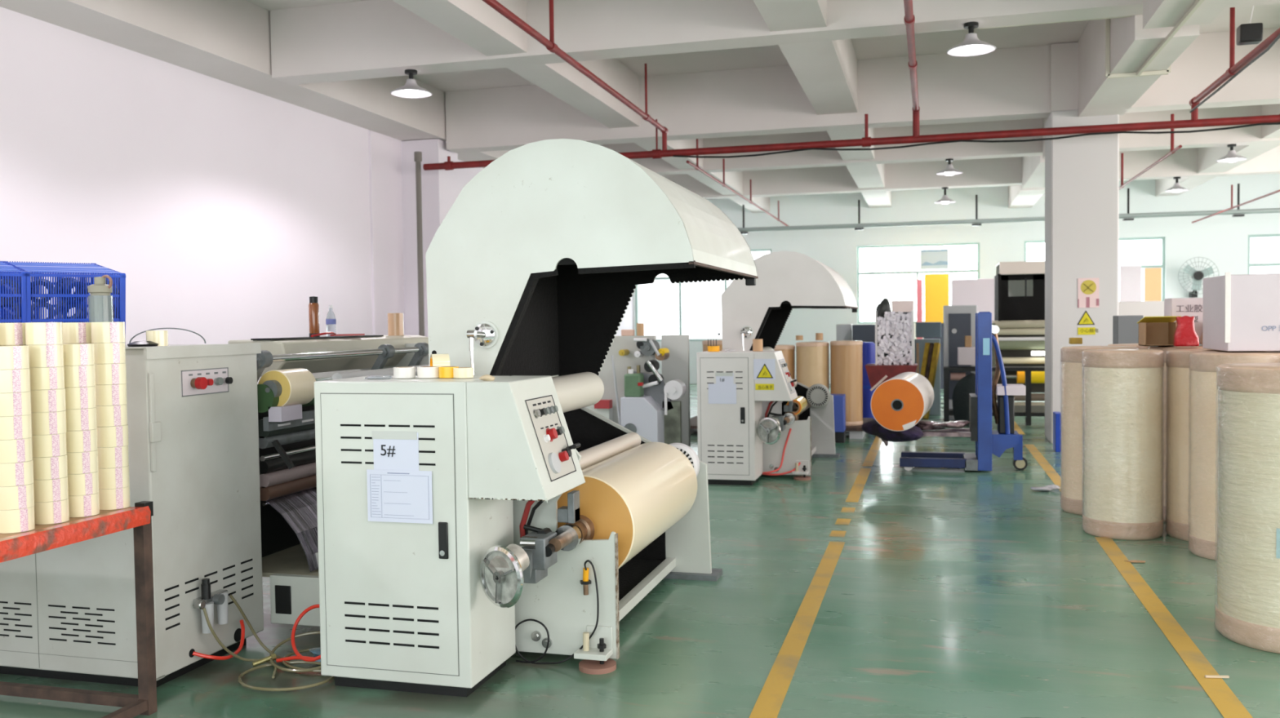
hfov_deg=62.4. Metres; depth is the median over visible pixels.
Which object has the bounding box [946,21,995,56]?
pendant lamp
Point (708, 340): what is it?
clips
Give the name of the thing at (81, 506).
tape roll
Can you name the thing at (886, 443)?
scrap
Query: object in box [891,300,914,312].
box
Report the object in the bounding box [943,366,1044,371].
shelf
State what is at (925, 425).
bundle
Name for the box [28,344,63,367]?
tape roll
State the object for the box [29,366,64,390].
tape roll
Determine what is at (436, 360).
tape roll
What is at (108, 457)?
tape roll
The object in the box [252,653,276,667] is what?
coupling
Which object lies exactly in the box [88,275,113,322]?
plastic water bottle
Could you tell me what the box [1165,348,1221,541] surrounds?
roll
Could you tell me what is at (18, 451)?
tape roll
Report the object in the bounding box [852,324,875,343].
filing cabinet
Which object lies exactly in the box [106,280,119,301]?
tape roll
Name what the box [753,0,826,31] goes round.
beam
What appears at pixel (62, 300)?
tape roll
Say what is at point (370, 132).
trim
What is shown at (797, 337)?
tape roll
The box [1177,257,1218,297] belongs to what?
wall fan
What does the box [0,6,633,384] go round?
wall
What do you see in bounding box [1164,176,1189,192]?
pendant lamp
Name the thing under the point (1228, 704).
floor line
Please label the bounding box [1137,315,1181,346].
carton
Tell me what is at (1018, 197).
trim
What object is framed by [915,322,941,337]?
screen
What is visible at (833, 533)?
trim
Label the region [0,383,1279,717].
floor
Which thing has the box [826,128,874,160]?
ceiling beam
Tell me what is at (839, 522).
trim
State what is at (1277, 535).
tag
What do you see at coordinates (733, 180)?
ceiling beam
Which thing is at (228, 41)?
beam
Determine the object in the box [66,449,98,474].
tape roll
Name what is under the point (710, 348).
tape roll
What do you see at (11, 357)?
tape roll
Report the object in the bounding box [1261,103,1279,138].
beam
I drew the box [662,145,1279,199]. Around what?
beam
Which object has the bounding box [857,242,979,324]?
window
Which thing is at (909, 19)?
branch
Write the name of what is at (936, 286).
board
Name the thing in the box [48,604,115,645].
vent
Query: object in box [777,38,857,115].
beam
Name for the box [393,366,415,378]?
tape roll
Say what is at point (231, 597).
air hose
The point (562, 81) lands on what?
ceiling beam
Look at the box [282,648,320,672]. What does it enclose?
coiled hose
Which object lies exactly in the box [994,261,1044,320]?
hood
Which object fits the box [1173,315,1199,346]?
snack bag
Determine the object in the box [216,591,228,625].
bowl
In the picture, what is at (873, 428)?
bundle
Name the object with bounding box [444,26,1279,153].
ceiling beam
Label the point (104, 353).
tape roll
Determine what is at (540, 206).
hood
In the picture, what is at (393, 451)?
paper notice
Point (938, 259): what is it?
notice
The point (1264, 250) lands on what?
window
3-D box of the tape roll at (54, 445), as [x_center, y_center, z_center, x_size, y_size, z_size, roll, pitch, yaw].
[-2.085,0.301,3.720,0.116,0.078,0.115,0,2,29]
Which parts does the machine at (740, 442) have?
door, handle, rod, warning strip, lever, plate, control panel, plate, foot plate, lip trim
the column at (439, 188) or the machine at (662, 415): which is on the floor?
the machine at (662, 415)
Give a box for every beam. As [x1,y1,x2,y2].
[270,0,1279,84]
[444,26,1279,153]
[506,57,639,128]
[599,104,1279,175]
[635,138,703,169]
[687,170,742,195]
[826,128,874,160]
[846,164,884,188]
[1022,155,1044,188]
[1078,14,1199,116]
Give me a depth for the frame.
4.02 m
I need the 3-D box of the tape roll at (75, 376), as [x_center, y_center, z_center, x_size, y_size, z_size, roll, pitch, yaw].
[-2.046,0.062,3.842,0.116,0.078,0.115,1,3,38]
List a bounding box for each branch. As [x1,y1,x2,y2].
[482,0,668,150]
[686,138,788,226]
[903,0,919,137]
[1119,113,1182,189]
[1189,7,1279,119]
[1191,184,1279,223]
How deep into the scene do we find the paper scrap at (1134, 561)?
6.31 m
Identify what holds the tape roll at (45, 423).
on the tape roll at (54, 445)
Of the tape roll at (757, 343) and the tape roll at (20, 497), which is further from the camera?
the tape roll at (757, 343)
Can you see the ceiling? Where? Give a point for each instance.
(1043, 34)
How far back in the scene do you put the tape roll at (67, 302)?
4.63 m
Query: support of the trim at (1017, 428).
on the floor
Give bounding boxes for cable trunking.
[978,0,1204,78]
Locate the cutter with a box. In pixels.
[311,332,364,337]
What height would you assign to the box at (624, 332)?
0.060 m
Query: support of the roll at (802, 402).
on the machine at (740, 442)
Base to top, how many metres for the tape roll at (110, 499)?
0.078 m
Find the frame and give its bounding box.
[0,501,157,717]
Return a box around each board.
[916,279,922,339]
[924,273,949,323]
[1053,412,1061,452]
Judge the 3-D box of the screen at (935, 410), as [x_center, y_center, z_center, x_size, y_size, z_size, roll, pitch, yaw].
[4.373,0.274,16.063,0.379,1.157,0.050,0,2,15]
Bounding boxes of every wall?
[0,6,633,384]
[632,173,1279,383]
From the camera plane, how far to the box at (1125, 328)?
10.31 m
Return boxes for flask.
[308,296,319,337]
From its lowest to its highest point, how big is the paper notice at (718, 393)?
0.180 m
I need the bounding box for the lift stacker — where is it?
[899,311,1027,471]
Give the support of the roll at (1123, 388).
on the floor
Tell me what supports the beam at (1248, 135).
attached to the ceiling
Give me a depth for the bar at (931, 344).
15.71 m
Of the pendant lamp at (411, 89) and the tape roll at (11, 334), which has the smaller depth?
the tape roll at (11, 334)
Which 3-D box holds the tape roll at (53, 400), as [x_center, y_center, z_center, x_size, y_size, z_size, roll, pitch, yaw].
[-2.085,0.145,3.715,0.116,0.078,0.115,1,3,37]
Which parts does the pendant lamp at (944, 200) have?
lamp shade, stem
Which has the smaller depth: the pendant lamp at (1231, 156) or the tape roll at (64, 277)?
the tape roll at (64, 277)
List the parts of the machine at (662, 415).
rod, gold knob, frame, cylinder rod, swing plate, arm, arm, rod, frame, frame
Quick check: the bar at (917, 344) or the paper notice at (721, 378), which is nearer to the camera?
the paper notice at (721, 378)
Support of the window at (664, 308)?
in the wall at (1221, 239)
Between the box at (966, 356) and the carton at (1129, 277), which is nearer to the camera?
the box at (966, 356)
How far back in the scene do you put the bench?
13.29 m
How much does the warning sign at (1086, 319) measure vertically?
0.165 m
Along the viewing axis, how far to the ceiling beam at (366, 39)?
9.55 m
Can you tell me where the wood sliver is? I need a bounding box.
[1204,675,1229,678]
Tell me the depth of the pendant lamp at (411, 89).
10.20 m
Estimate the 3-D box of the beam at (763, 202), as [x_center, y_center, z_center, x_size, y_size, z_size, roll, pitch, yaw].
[2.363,-3.648,22.817,0.400,0.629,3.310,0,2,15]
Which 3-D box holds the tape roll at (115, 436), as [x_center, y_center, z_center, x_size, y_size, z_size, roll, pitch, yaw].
[-2.001,0.290,4.000,0.116,0.078,0.115,0,2,29]
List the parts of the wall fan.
motor, blade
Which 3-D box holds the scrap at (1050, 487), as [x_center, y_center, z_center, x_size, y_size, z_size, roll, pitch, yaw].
[3.428,1.095,8.925,0.239,0.057,0.141,0,2,15]
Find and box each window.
[635,248,771,341]
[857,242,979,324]
[1024,236,1164,301]
[1248,234,1279,274]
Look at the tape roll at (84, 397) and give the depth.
3.80 m
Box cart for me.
[865,364,917,389]
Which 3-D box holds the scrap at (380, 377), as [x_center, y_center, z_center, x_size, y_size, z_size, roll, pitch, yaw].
[-1.088,0.077,4.397,0.111,0.018,0.082,-2,2,-29]
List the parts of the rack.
post, rail, post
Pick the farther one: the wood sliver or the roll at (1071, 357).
the roll at (1071, 357)
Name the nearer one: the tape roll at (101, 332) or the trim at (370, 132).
the tape roll at (101, 332)
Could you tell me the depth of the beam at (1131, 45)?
10.18 m
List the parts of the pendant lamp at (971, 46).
stem, lamp shade, bulb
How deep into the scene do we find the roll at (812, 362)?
13.29 m
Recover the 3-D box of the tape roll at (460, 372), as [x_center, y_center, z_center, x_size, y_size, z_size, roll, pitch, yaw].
[-0.732,0.057,4.377,0.084,0.042,0.084,0,2,15]
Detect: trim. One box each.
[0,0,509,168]
[368,129,377,335]
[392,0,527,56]
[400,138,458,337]
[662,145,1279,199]
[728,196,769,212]
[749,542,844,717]
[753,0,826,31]
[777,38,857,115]
[829,530,846,537]
[835,518,851,524]
[840,507,855,512]
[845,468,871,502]
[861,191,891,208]
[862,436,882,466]
[1008,185,1044,208]
[1014,422,1024,434]
[1024,444,1061,492]
[1042,117,1048,159]
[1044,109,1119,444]
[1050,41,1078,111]
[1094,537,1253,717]
[1142,0,1231,28]
[1155,176,1216,195]
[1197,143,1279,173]
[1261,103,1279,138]
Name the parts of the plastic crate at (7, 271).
corner post, corner post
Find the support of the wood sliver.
on the floor line at (1228, 704)
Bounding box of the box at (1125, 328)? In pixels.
[1112,315,1143,344]
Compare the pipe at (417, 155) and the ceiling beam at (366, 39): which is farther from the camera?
the pipe at (417, 155)
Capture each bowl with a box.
[200,602,213,634]
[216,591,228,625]
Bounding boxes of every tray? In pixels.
[995,384,1025,395]
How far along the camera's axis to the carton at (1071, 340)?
8.34 m
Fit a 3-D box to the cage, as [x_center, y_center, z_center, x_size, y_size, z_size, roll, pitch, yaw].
[3.337,-0.281,13.834,0.480,0.705,0.432,0,2,15]
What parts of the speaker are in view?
casing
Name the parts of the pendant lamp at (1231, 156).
stem, lamp shade, bulb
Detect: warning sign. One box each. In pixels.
[753,359,775,379]
[1077,311,1094,324]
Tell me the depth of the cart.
13.58 m
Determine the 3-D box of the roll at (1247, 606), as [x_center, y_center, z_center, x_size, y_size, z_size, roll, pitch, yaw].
[2.956,0.647,4.784,0.621,1.247,0.620,0,2,13]
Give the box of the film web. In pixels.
[266,487,318,572]
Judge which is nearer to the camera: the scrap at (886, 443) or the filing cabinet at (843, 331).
the scrap at (886, 443)
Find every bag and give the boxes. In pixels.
[875,297,891,322]
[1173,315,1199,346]
[1200,333,1202,345]
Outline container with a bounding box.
[624,368,644,397]
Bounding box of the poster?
[1077,277,1098,307]
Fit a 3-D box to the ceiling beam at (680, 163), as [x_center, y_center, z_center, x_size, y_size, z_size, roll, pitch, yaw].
[0.363,-3.364,15.568,0.400,0.629,3.560,0,2,15]
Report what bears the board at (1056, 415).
on the floor
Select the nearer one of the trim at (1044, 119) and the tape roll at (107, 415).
the tape roll at (107, 415)
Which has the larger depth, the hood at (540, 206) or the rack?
the rack
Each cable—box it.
[672,122,1279,157]
[1189,33,1279,112]
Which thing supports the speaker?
hanging from the ceiling
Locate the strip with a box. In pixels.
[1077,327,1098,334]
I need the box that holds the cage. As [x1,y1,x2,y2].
[875,310,914,365]
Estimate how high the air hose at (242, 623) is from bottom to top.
0.131 m
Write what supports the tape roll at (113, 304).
on the tape roll
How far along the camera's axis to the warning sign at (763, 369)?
9.33 m
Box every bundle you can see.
[862,419,923,442]
[915,420,969,431]
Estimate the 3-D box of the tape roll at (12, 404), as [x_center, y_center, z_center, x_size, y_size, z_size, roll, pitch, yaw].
[-2.122,0.151,3.565,0.116,0.078,0.115,1,2,34]
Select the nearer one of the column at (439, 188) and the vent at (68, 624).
the vent at (68, 624)
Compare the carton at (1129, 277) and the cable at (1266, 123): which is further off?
the carton at (1129, 277)
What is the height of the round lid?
0.024 m
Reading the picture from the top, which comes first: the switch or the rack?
the rack
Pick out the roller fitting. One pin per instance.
(953, 375)
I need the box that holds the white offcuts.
[876,311,911,364]
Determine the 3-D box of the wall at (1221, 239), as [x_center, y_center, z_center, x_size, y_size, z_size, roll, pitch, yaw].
[7.663,-1.749,23.277,16.600,4.600,0.250,0,2,15]
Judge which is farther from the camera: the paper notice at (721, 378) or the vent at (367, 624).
the paper notice at (721, 378)
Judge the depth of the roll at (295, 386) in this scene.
5.04 m
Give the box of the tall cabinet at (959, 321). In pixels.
[943,305,977,420]
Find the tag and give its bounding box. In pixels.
[1275,528,1279,559]
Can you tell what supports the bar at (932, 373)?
on the floor
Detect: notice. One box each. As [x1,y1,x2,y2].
[366,469,432,524]
[372,431,418,471]
[708,383,736,404]
[715,373,733,383]
[920,248,948,270]
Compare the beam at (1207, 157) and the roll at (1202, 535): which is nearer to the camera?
the roll at (1202, 535)
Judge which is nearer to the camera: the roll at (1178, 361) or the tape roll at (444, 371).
the tape roll at (444, 371)
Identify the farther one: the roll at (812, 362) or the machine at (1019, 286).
the machine at (1019, 286)
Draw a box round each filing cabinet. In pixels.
[835,324,853,341]
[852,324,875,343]
[924,323,943,389]
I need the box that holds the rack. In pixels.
[943,366,1044,425]
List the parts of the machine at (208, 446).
button panel, regulator knob, swing arm, dark panel, bed plate, plate, bed rail, plate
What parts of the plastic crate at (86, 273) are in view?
corner post, corner post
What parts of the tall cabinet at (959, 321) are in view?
door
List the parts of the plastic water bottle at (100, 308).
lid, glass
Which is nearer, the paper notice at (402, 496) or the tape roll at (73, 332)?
the tape roll at (73, 332)
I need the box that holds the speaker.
[1236,5,1262,45]
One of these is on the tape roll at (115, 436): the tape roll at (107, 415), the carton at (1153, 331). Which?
the tape roll at (107, 415)
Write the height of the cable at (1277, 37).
0.083 m
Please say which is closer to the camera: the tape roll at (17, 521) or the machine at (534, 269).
the tape roll at (17, 521)
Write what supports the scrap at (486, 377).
on the machine at (534, 269)
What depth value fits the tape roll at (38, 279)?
4.53 m
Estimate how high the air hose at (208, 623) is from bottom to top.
0.287 m
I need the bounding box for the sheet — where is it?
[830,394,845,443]
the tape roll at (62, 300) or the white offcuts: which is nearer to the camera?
the tape roll at (62, 300)
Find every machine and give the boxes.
[0,334,429,687]
[314,138,758,697]
[586,334,690,447]
[696,250,857,485]
[991,261,1044,413]
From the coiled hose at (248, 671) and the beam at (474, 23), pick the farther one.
the beam at (474, 23)
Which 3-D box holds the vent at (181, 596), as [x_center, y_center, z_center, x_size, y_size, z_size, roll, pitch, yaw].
[-1.868,1.018,4.606,0.001,0.169,0.581,0,2,15]
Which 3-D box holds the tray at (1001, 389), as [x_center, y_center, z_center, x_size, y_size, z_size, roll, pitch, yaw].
[3.572,0.296,10.196,0.260,0.090,0.320,0,2,15]
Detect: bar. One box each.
[916,342,919,373]
[920,342,929,377]
[921,342,933,418]
[922,342,940,418]
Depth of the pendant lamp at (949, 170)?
16.36 m
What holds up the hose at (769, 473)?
hanging from the machine at (740, 442)
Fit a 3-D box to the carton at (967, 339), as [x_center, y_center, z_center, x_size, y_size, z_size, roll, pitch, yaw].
[4.542,-0.242,14.620,0.090,0.155,0.100,0,2,15]
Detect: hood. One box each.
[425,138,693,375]
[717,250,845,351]
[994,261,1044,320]
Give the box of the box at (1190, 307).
[1164,297,1203,345]
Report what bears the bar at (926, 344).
on the floor
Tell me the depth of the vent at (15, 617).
4.45 m
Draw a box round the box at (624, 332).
[621,329,634,336]
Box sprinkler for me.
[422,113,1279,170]
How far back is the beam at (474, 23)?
8.95 m
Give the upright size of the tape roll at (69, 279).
0.109 m
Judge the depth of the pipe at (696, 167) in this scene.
16.27 m
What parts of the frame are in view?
rail, rail, rail, leg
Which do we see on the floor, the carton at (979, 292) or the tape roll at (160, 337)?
the carton at (979, 292)
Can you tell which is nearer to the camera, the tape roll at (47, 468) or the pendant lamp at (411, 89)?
the tape roll at (47, 468)
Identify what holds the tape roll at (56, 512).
on the frame
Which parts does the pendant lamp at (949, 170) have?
stem, bulb, lamp shade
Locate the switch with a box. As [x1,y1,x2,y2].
[566,443,581,449]
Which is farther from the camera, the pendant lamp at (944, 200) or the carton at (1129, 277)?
the carton at (1129, 277)
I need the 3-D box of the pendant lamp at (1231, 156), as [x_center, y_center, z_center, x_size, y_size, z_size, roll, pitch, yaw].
[8.607,-2.995,15.364,0.400,0.254,0.400,0,2,15]
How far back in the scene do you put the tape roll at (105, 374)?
3.94 m
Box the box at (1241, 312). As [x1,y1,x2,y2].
[1202,272,1279,351]
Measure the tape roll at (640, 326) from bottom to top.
0.120 m
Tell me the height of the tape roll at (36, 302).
0.100 m
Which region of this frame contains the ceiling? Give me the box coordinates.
[246,0,1279,92]
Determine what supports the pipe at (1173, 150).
attached to the beam at (1248, 135)
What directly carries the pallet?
on the floor
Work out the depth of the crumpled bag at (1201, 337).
7.65 m
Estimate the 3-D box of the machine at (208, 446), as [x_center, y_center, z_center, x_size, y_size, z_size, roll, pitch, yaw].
[-2.131,0.595,5.765,2.320,1.418,2.870,0,2,15]
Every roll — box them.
[0,279,20,302]
[0,302,20,323]
[0,323,25,345]
[0,345,29,369]
[0,368,30,393]
[0,391,31,417]
[0,414,31,439]
[0,437,32,463]
[0,460,33,487]
[0,483,34,510]
[0,506,35,533]
[24,322,62,345]
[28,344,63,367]
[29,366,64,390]
[30,388,66,413]
[31,279,54,303]
[31,302,55,322]
[31,410,66,435]
[31,432,66,457]
[32,454,67,479]
[33,476,68,502]
[34,498,69,524]
[54,277,77,299]
[57,299,80,319]
[59,279,88,302]
[59,302,88,322]
[62,322,91,343]
[63,343,94,365]
[63,364,95,387]
[64,386,96,409]
[66,407,97,431]
[66,428,97,453]
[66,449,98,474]
[67,471,98,496]
[68,492,99,517]
[90,322,125,342]
[92,342,125,364]
[94,363,126,385]
[95,383,127,405]
[96,404,127,426]
[97,424,128,448]
[97,445,128,468]
[98,466,129,489]
[98,486,130,510]
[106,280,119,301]
[113,304,116,322]
[146,330,168,346]
[257,368,315,406]
[387,313,404,335]
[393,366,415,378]
[417,366,439,377]
[430,353,449,366]
[438,366,458,377]
[453,367,473,378]
[557,442,697,568]
[636,323,644,336]
[702,339,722,351]
[707,346,719,351]
[752,338,762,351]
[774,344,795,379]
[786,395,807,415]
[795,335,803,340]
[795,342,829,390]
[815,333,822,340]
[830,340,862,426]
[870,372,933,431]
[1060,346,1137,515]
[1082,349,1164,540]
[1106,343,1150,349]
[1148,345,1202,521]
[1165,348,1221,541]
[1188,351,1279,560]
[1215,362,1279,653]
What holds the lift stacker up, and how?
on the floor
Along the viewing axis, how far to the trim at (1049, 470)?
10.45 m
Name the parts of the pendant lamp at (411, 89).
stem, lamp shade, bulb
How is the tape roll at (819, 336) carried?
on the roll at (812, 362)
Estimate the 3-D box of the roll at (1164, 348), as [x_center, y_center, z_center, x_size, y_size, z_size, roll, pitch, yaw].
[3.979,0.529,7.644,0.560,1.252,0.561,-1,2,2]
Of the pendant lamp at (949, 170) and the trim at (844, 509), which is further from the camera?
the pendant lamp at (949, 170)
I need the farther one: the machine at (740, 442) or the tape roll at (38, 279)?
the machine at (740, 442)
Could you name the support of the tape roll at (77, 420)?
on the tape roll at (86, 441)
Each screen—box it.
[914,338,940,415]
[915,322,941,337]
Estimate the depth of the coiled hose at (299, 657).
4.63 m
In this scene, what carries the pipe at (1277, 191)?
hanging from the beam at (998, 171)
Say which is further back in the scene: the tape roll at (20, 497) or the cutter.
the cutter
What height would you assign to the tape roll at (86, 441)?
0.078 m
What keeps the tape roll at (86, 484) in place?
on the tape roll at (81, 506)
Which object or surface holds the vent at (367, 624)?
attached to the machine at (534, 269)
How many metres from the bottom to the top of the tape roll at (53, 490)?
0.078 m
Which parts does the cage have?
post, post, post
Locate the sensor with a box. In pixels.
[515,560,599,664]
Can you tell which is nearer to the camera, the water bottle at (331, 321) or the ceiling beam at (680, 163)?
the water bottle at (331, 321)
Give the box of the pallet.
[689,416,874,439]
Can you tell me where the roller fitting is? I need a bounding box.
[950,372,965,380]
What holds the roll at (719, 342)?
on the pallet
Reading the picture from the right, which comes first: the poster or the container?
the poster
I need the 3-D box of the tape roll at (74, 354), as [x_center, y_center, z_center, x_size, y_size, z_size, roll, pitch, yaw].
[-2.047,-0.017,3.840,0.116,0.078,0.115,1,2,32]
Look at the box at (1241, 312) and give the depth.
6.27 m
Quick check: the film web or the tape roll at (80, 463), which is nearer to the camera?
the tape roll at (80, 463)
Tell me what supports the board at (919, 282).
on the floor
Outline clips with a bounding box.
[707,339,716,346]
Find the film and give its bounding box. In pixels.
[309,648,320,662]
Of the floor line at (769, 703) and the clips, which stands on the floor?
the floor line at (769, 703)
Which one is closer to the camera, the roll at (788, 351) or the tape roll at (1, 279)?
the tape roll at (1, 279)
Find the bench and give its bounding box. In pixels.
[1118,301,1164,317]
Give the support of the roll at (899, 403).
on the lift stacker
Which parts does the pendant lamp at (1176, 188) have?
stem, bulb, lamp shade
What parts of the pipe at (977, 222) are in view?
drop rod, drop rod, drop rod, drop rod, drop rod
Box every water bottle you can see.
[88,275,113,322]
[325,305,336,336]
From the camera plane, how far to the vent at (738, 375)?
9.41 m
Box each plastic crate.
[0,261,27,323]
[4,261,125,336]
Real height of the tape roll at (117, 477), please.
0.078 m
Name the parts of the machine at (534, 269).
door, handle, rod, clamp knob, clamp arm, lever, control panel, plate, selector knob, plate, foot plate, lip trim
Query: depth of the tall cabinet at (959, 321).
15.13 m
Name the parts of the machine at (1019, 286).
frame, plate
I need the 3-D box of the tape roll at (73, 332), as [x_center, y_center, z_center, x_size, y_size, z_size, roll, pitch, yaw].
[-2.133,-0.099,4.004,0.116,0.078,0.115,1,3,39]
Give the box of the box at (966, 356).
[957,346,975,365]
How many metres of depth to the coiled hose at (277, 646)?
4.56 m
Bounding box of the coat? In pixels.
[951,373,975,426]
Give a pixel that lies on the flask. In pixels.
(313, 306)
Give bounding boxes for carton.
[951,278,994,321]
[964,336,971,347]
[1068,337,1082,344]
[1118,265,1141,302]
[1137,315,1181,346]
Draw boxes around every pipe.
[413,151,424,336]
[737,183,1279,234]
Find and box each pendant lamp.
[390,69,432,97]
[933,186,955,204]
[936,158,963,175]
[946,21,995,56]
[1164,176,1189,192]
[1216,143,1247,162]
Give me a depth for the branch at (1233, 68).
9.87 m
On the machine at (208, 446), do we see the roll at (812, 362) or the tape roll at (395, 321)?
the tape roll at (395, 321)
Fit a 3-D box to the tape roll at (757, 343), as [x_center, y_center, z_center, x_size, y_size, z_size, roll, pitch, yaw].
[1.066,-0.126,9.563,0.090,0.110,0.090,0,2,15]
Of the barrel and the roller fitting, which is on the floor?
the barrel
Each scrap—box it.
[364,375,391,379]
[479,374,494,381]
[721,349,736,351]
[881,439,888,446]
[1030,484,1060,492]
[1124,560,1145,563]
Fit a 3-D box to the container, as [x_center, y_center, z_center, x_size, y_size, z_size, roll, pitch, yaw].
[-0.047,0.225,9.852,0.179,0.260,0.160,0,2,15]
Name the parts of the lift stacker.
leg, leg, mast post, mast post, lift chain, frame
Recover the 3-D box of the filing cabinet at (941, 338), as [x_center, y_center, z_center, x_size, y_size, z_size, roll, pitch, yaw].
[6.184,-0.063,22.012,0.514,1.359,0.300,0,2,15]
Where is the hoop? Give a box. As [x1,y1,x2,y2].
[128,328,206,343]
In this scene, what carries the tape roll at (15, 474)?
on the tape roll at (20, 497)
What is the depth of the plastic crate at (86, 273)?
4.61 m
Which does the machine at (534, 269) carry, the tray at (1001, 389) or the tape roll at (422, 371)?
the tape roll at (422, 371)
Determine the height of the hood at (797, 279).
1.002 m
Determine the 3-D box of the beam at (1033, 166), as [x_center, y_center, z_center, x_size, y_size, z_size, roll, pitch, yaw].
[6.817,-3.462,17.754,0.480,0.759,3.410,0,2,15]
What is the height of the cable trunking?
0.648 m
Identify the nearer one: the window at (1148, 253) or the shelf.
the shelf
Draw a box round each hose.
[192,620,244,660]
[202,608,276,679]
[229,595,281,658]
[237,657,334,691]
[269,631,320,672]
[275,604,320,662]
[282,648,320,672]
[762,428,800,475]
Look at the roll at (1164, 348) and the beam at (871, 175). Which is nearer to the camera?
the roll at (1164, 348)
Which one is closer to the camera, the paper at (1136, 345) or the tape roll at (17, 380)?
the tape roll at (17, 380)
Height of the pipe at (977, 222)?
0.620 m
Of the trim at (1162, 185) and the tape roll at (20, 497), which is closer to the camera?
the tape roll at (20, 497)
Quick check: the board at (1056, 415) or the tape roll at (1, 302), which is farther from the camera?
the board at (1056, 415)
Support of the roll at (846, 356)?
on the pallet
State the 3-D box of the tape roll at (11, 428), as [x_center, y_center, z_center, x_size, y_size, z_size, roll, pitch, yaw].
[-2.122,0.229,3.569,0.116,0.078,0.115,1,2,35]
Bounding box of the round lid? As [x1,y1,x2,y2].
[127,341,158,346]
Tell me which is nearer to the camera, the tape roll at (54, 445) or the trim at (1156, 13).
the tape roll at (54, 445)
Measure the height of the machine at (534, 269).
2.278 m
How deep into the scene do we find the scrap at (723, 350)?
9.64 m
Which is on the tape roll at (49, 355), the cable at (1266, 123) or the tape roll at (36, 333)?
the tape roll at (36, 333)
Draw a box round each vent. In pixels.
[0,601,32,639]
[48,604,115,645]
[164,559,253,631]
[340,424,435,466]
[344,601,439,648]
[706,371,742,389]
[707,444,743,463]
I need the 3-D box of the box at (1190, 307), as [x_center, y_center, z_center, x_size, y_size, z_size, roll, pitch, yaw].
[4.084,-0.331,7.804,0.336,0.446,0.270,0,2,15]
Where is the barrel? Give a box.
[862,342,875,419]
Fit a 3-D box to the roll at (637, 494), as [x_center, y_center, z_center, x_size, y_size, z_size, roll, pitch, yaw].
[-0.082,0.728,5.314,0.476,0.476,1.312,0,2,15]

